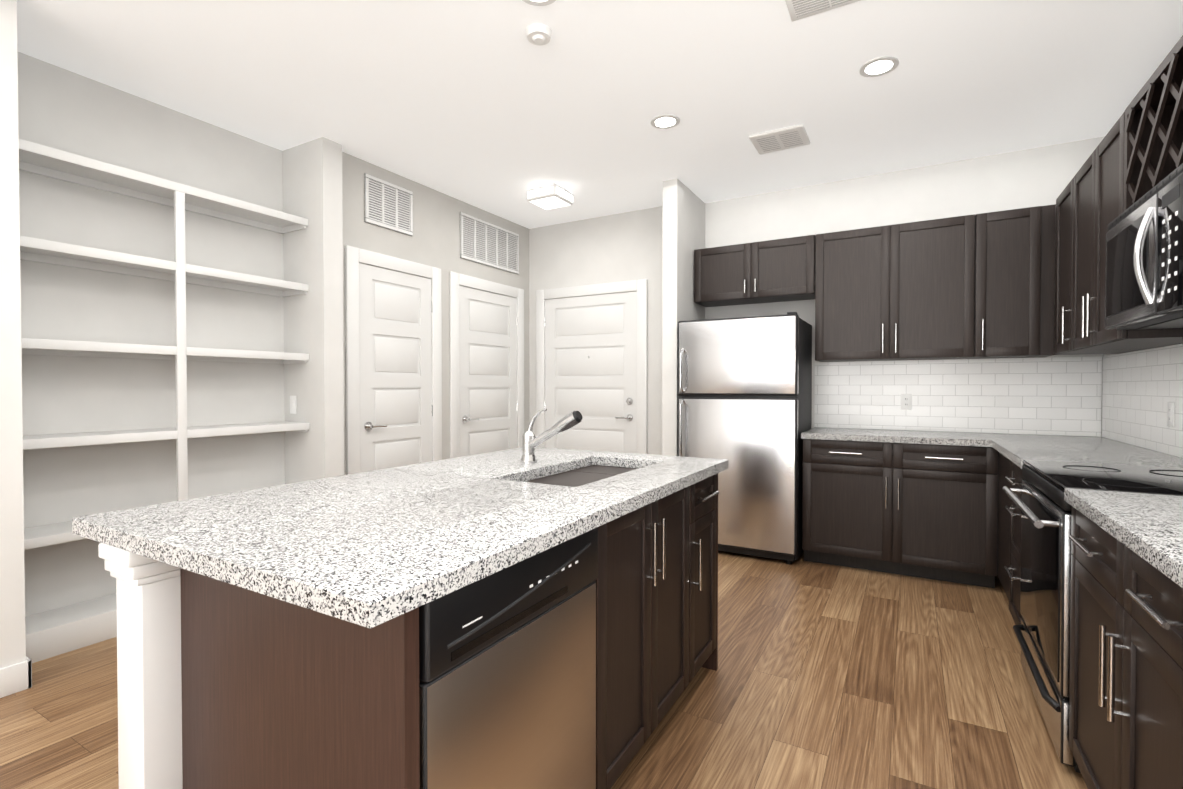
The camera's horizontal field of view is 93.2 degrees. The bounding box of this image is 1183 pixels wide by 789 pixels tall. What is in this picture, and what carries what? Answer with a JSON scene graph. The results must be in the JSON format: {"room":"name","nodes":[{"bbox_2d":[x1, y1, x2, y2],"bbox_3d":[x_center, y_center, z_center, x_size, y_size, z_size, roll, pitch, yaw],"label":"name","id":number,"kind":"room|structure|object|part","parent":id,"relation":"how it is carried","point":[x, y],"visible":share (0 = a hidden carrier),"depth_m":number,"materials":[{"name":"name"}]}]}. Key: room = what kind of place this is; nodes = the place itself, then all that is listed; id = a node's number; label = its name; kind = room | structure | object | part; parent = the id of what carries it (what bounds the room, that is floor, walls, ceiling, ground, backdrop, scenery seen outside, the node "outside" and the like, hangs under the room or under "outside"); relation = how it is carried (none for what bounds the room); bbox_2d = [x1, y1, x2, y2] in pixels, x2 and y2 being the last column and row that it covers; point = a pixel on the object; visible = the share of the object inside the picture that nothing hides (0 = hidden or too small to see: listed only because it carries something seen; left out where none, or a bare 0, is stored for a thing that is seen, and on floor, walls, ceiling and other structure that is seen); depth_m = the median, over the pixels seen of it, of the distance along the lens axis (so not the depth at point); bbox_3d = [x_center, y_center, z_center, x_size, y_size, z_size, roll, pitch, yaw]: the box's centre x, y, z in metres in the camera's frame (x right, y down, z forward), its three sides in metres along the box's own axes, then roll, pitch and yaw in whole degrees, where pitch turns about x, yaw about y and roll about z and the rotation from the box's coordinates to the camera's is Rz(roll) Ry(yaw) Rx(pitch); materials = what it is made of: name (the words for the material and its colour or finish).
{"room":"kitchen","nodes":[
{"label":"kitchen","id":0,"kind":"room"},
{"bbox_2d":[0,0,25,668],"bbox_3d":[-3.645,-0.185,0.662,0.690,2.830,4.120,0,1,30],"label":"wall","id":1,"kind":"structure","parent":0,"point":[12,613],"depth_m":2.25,"materials":[{"name":"paint"}]},
{"bbox_2d":[0,657,31,697],"bbox_3d":[-3.291,1.173,0.589,0.014,0.115,3.955,0,1,30],"label":"baseboard","id":2,"kind":"structure","parent":1,"relation":"attached to","point":[15,678],"depth_m":2.25,"materials":[{"name":"white paint"}]},
{"bbox_2d":[17,51,284,616],"bbox_3d":[-2.503,-0.220,3.205,0.150,2.830,1.430,0,1,30],"label":"wall","id":3,"kind":"structure","parent":0,"point":[60,108],"depth_m":3.04,"materials":[{"name":"paint"}]},
{"bbox_2d":[283,137,343,483],"bbox_3d":[-1.927,-0.228,3.780,0.580,2.830,0.140,0,1,30],"label":"wall","id":4,"kind":"structure","parent":0,"point":[313,251],"depth_m":3.65,"materials":[{"name":"paint"}]},
{"bbox_2d":[290,396,296,413],"bbox_3d":[-1.995,0.068,3.735,0.070,0.120,0.008,0,1,30],"label":"switch plate","id":5,"kind":"object","parent":4,"relation":"attached to","point":[293,404],"visible":1,"depth_m":3.73,"materials":[{"name":"white plastic"}]},
{"bbox_2d":[342,152,529,474],"bbox_3d":[-1.318,-0.243,4.935,0.490,2.830,2.470,0,1,30],"label":"wall","id":6,"kind":"structure","parent":0,"point":[433,240],"depth_m":4.53,"materials":[{"name":"grey paint"}]},
{"bbox_2d":[364,173,412,235],"bbox_3d":[-1.485,-1.387,4.116,0.014,0.340,0.430,0,1,30],"label":"air vent","id":7,"kind":"object","parent":6,"relation":"in","point":[388,205],"visible":1,"depth_m":4.10,"materials":[{"name":"grey metal"}]},
{"bbox_2d":[345,245,441,474],"bbox_3d":[-1.428,0.082,4.178,0.071,2.200,0.880,0,1,30],"label":"closet door","id":8,"kind":"structure","parent":6,"relation":"in","point":[393,331],"depth_m":4.14,"materials":[{"name":"white paint"}]},
{"bbox_2d":[449,271,523,457],"bbox_3d":[-0.904,0.069,5.094,0.071,2.200,1.010,0,1,30],"label":"closet door","id":9,"kind":"structure","parent":6,"relation":"in","point":[487,372],"depth_m":5.05,"materials":[{"name":"white paint"}]},
{"bbox_2d":[460,212,518,273],"bbox_3d":[-0.914,-1.366,5.115,0.014,0.390,0.810,0,1,30],"label":"air vent","id":10,"kind":"object","parent":6,"relation":"in","point":[487,243],"visible":1,"depth_m":5.07,"materials":[{"name":"grey metal"}]},
{"bbox_2d":[0,550,1087,788],"bbox_3d":[-0.748,1.270,1.353,5.055,0.100,8.160,0,1,30],"label":"floor","id":11,"kind":"structure","parent":0,"point":[826,676],"depth_m":2.19,"materials":[{"name":"brown wood"}]},
{"bbox_2d":[19,139,309,662],"bbox_3d":[-2.314,0.032,3.100,0.281,2.330,1.426,0,1,30],"label":"built-in shelf","id":12,"kind":"object","parent":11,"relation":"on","point":[57,631],"visible":0.58,"depth_m":2.91,"materials":[{"name":"white paint"}]},
{"bbox_2d":[88,468,727,788],"bbox_3d":[-0.277,0.774,1.863,0.929,0.879,1.844,0,1,30],"label":"kitchen island","id":13,"kind":"object","parent":11,"relation":"on","point":[267,637],"depth_m":1.25,"materials":[{"name":"brown wood"}]},
{"bbox_3d":[-1.026,0.781,1.332,0.153,0.879,0.178,0,1,30],"label":"post","id":14,"kind":"part","parent":13,"relation":"part of","materials":[{"name":"white paint"}]},
{"bbox_2d":[72,448,727,619],"bbox_3d":[-0.334,0.313,1.913,1.084,0.040,1.876,0,1,30],"label":"island countertop","id":15,"kind":"structure","parent":13,"relation":"on","point":[366,545],"depth_m":1.32,"materials":[{"name":"white stone"}]},
{"bbox_2d":[516,408,583,463],"bbox_3d":[-0.167,0.172,2.296,0.292,0.230,0.068,0,1,30],"label":"faucet","id":16,"kind":"object","parent":15,"relation":"on","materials":[{"name":"silver metal"}]},
{"bbox_2d":[524,460,639,483],"bbox_3d":[-0.021,0.430,2.182,0.366,0.226,0.744,0,1,30],"label":"sink","id":17,"kind":"object","parent":15,"relation":"in","point":[582,472],"depth_m":2.32,"materials":[{"name":"silver metal"}]},
{"bbox_2d":[419,527,597,788],"bbox_3d":[-0.392,0.783,1.379,0.609,0.874,0.614,0,1,30],"label":"dishwasher","id":18,"kind":"object","parent":13,"relation":"in","point":[507,677],"visible":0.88,"depth_m":1.19,"materials":[{"name":"grey metal"}]},
{"bbox_2d":[662,178,704,455],"bbox_3d":[0.769,-0.239,4.607,0.120,2.830,0.670,0,1,30],"label":"wall","id":19,"kind":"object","parent":11,"relation":"on","point":[683,222],"visible":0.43,"depth_m":4.33,"materials":[{"name":"paint"}]},
{"bbox_2d":[678,312,811,563],"bbox_3d":[1.184,0.304,4.310,0.867,1.752,0.745,0,1,30],"label":"refrigerator","id":20,"kind":"object","parent":11,"relation":"on","point":[745,398],"visible":0.96,"depth_m":3.99,"materials":[{"name":"grey metal"}]},
{"bbox_2d":[802,439,998,587],"bbox_3d":[2.101,0.746,3.887,1.109,0.880,0.610,0,1,30],"label":"base cabinet","id":21,"kind":"object","parent":11,"relation":"on","point":[928,511],"visible":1,"depth_m":3.58,"materials":[{"name":"brown wood"}]},
{"bbox_2d":[998,452,1005,592],"bbox_3d":[2.558,0.759,2.954,0.600,0.880,0.592,0,1,30],"label":"base cabinet","id":22,"kind":"object","parent":11,"relation":"on","point":[1002,459],"depth_m":3.22,"materials":[{"name":"brown wood"}]},
{"bbox_2d":[801,427,1123,446],"bbox_3d":[2.356,0.288,3.723,1.725,0.040,0.638,0,1,30],"label":"countertop","id":23,"kind":"structure","parent":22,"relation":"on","point":[846,434],"depth_m":3.67,"materials":[{"name":"stone"}]},
{"bbox_2d":[989,439,1182,468],"bbox_3d":[2.414,0.301,2.736,0.645,0.040,1.017,0,1,30],"label":"countertop","id":24,"kind":"structure","parent":22,"relation":"on","point":[1016,450],"depth_m":2.72,"materials":[{"name":"stone"}]},
{"bbox_2d":[1006,458,1024,624],"bbox_3d":[2.286,0.765,2.499,0.620,0.880,0.467,0,1,30],"label":"base cabinet","id":25,"kind":"object","parent":11,"relation":"on","point":[1014,477],"depth_m":2.74,"materials":[{"name":"brown wood"}]},
{"bbox_2d":[1002,460,1182,772],"bbox_3d":[1.933,0.654,1.978,0.698,1.115,0.772,0,1,30],"label":"range","id":26,"kind":"object","parent":11,"relation":"on","point":[1042,631],"visible":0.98,"depth_m":1.96,"materials":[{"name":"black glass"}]},
{"bbox_2d":[1069,507,1182,788],"bbox_3d":[1.516,0.784,1.151,0.620,0.880,1.068,0,1,30],"label":"base cabinet","id":27,"kind":"object","parent":11,"relation":"on","point":[1126,679],"depth_m":1.31,"materials":[{"name":"brown wood"}]},
{"bbox_2d":[1064,488,1182,587],"bbox_3d":[1.433,0.325,1.014,0.641,0.040,1.377,0,1,30],"label":"countertop","id":28,"kind":"structure","parent":27,"relation":"on","point":[1148,528],"depth_m":1.35,"materials":[{"name":"stone"}]},
{"bbox_2d":[529,206,662,454],"bbox_3d":[0.165,-0.249,5.354,1.670,2.830,0.270,0,1,30],"label":"wall","id":29,"kind":"structure","parent":0,"point":[624,246],"depth_m":5.17,"materials":[{"name":"paint"}]},
{"bbox_2d":[536,279,646,453],"bbox_3d":[-0.038,0.067,5.276,1.200,2.200,0.071,0,1,30],"label":"entry door","id":30,"kind":"structure","parent":29,"relation":"in","point":[591,359],"depth_m":5.26,"materials":[{"name":"white paint"}]},
{"bbox_2d":[17,0,1182,228],"bbox_3d":[-0.748,-1.659,1.313,5.055,0.100,8.160,0,1,30],"label":"ceiling","id":31,"kind":"structure","parent":0,"point":[485,106],"depth_m":2.90,"materials":[{"name":"paint"}]},
{"bbox_2d":[525,23,551,45],"bbox_3d":[-0.236,-1.605,2.507,0.120,0.040,0.120,0,1,30],"label":"smoke detector","id":32,"kind":"object","parent":31,"relation":"attached to","point":[538,34],"visible":1,"depth_m":2.48,"materials":[{"name":"white plastic"}]},
{"bbox_2d":[522,0,555,5],"bbox_3d":[-0.215,-1.619,2.241,0.176,0.006,0.176,0,1,30],"label":"recessed light","id":33,"kind":"object","parent":31,"relation":"in","point":[539,2],"visible":1,"depth_m":2.31,"materials":[{"name":"white paint"}]},
{"bbox_2d":[527,183,572,209],"bbox_3d":[-0.332,-1.595,4.497,0.280,0.114,0.280,0,1,30],"label":"flush ceiling light","id":34,"kind":"object","parent":31,"relation":"attached to","point":[550,196],"visible":1,"depth_m":4.42,"materials":[{"name":"white glass"}]},
{"bbox_2d":[651,114,679,128],"bbox_3d":[0.443,-1.634,3.351,0.176,0.006,0.176,0,1,30],"label":"recessed light","id":35,"kind":"object","parent":31,"relation":"in","point":[666,121],"visible":1,"depth_m":3.35,"materials":[{"name":"white paint"}]},
{"bbox_2d":[749,124,810,154],"bbox_3d":[1.208,-1.629,3.582,0.330,0.021,0.300,0,1,30],"label":"ceiling vent","id":36,"kind":"object","parent":31,"relation":"in","point":[785,138],"visible":1,"depth_m":3.55,"materials":[{"name":"white plastic"}]},
{"bbox_2d":[785,0,860,21],"bbox_3d":[0.965,-1.615,2.270,0.320,0.013,0.170,0,1,30],"label":"ceiling vent","id":37,"kind":"object","parent":31,"relation":"in","point":[799,9],"visible":1,"depth_m":2.32,"materials":[{"name":"white plastic"}]},
{"bbox_2d":[859,56,898,76],"bbox_3d":[1.427,-1.626,2.777,0.176,0.006,0.176,0,1,30],"label":"recessed light","id":38,"kind":"object","parent":31,"relation":"in","point":[879,66],"visible":1,"depth_m":2.77,"materials":[{"name":"white paint"}]},
{"bbox_2d":[705,136,1104,436],"bbox_3d":[2.112,-0.235,4.311,2.745,2.830,0.150,0,1,30],"label":"wall","id":39,"kind":"structure","parent":0,"point":[1036,177],"depth_m":4.15,"materials":[{"name":"paint"}]},
{"bbox_2d":[694,234,817,306],"bbox_3d":[1.317,-0.968,4.483,0.926,0.433,0.318,0,1,30],"label":"upper cabinet","id":40,"kind":"object","parent":39,"relation":"attached to","point":[786,269],"depth_m":4.33,"materials":[{"name":"brown wood"}]},
{"bbox_2d":[814,212,989,361],"bbox_3d":[2.173,-0.714,3.998,1.035,0.928,0.318,0,1,30],"label":"upper cabinet","id":41,"kind":"object","parent":39,"relation":"attached to","point":[978,286],"depth_m":3.83,"materials":[{"name":"brown wood"}]},
{"bbox_2d":[814,356,1101,436],"bbox_3d":[2.510,0.007,3.995,1.717,0.512,0.006,0,1,30],"label":"tile backsplash","id":42,"kind":"structure","parent":39,"relation":"attached to","point":[1052,396],"depth_m":3.92,"materials":[{"name":"white tile"}]},
{"bbox_2d":[901,394,911,409],"bbox_3d":[2.309,0.053,4.102,0.070,0.114,0.008,0,1,30],"label":"electrical outlet","id":43,"kind":"object","parent":42,"relation":"attached to","point":[906,401],"visible":1,"depth_m":4.10,"materials":[{"name":"white plastic"}]},
{"bbox_2d":[990,204,1055,357],"bbox_3d":[2.723,-0.710,3.684,0.468,0.928,0.318,0,1,30],"label":"upper cabinet","id":44,"kind":"object","parent":39,"relation":"attached to","point":[1022,241],"depth_m":3.52,"materials":[{"name":"brown wood"}]},
{"bbox_2d":[1104,343,1182,455],"bbox_3d":[1.382,-0.178,0.116,0.150,2.830,8.160,0,1,30],"label":"wall","id":45,"kind":"structure","parent":0,"point":[1126,352],"depth_m":3.23,"materials":[{"name":"tile"}]},
{"bbox_2d":[1054,188,1125,354],"bbox_3d":[2.801,-0.702,3.069,0.318,0.928,0.471,0,1,30],"label":"upper cabinet","id":46,"kind":"object","parent":45,"relation":"attached to","point":[1060,233],"depth_m":3.27,"materials":[{"name":"brown wood"}]},
{"bbox_2d":[1066,112,1182,351],"bbox_3d":[2.524,-0.695,2.585,0.318,0.928,0.884,0,1,30],"label":"upper cabinet","id":47,"kind":"object","parent":45,"relation":"attached to","point":[1089,203],"depth_m":2.64,"materials":[{"name":"brown wood"}]},
{"bbox_2d":[1102,344,1182,457],"bbox_3d":[2.312,0.020,1.909,0.006,0.544,3.810,0,1,30],"label":"tile backsplash","id":48,"kind":"structure","parent":45,"relation":"attached to","point":[1141,389],"depth_m":2.91,"materials":[{"name":"white tile"}]},
{"bbox_2d":[1167,402,1174,426],"bbox_3d":[2.705,0.093,2.612,0.008,0.114,0.070,0,1,30],"label":"electrical outlet","id":49,"kind":"object","parent":48,"relation":"attached to","point":[1170,413],"visible":1,"depth_m":2.60,"materials":[{"name":"white plastic"}]},
{"bbox_2d":[1123,35,1182,211],"bbox_3d":[2.107,-0.925,1.857,0.323,0.447,0.780,0,1,30],"label":"wine rack cabinet","id":50,"kind":"object","parent":45,"relation":"attached to","point":[1153,141],"visible":0.77,"depth_m":2.11,"materials":[{"name":"brown wood"}]},
{"bbox_2d":[1105,163,1182,329],"bbox_3d":[2.061,-0.473,1.890,0.410,0.439,0.774,0,1,30],"label":"microwave","id":51,"kind":"object","parent":50,"relation":"attached to","point":[1144,266],"visible":1,"depth_m":1.86,"materials":[{"name":"grey metal"}]}
]}

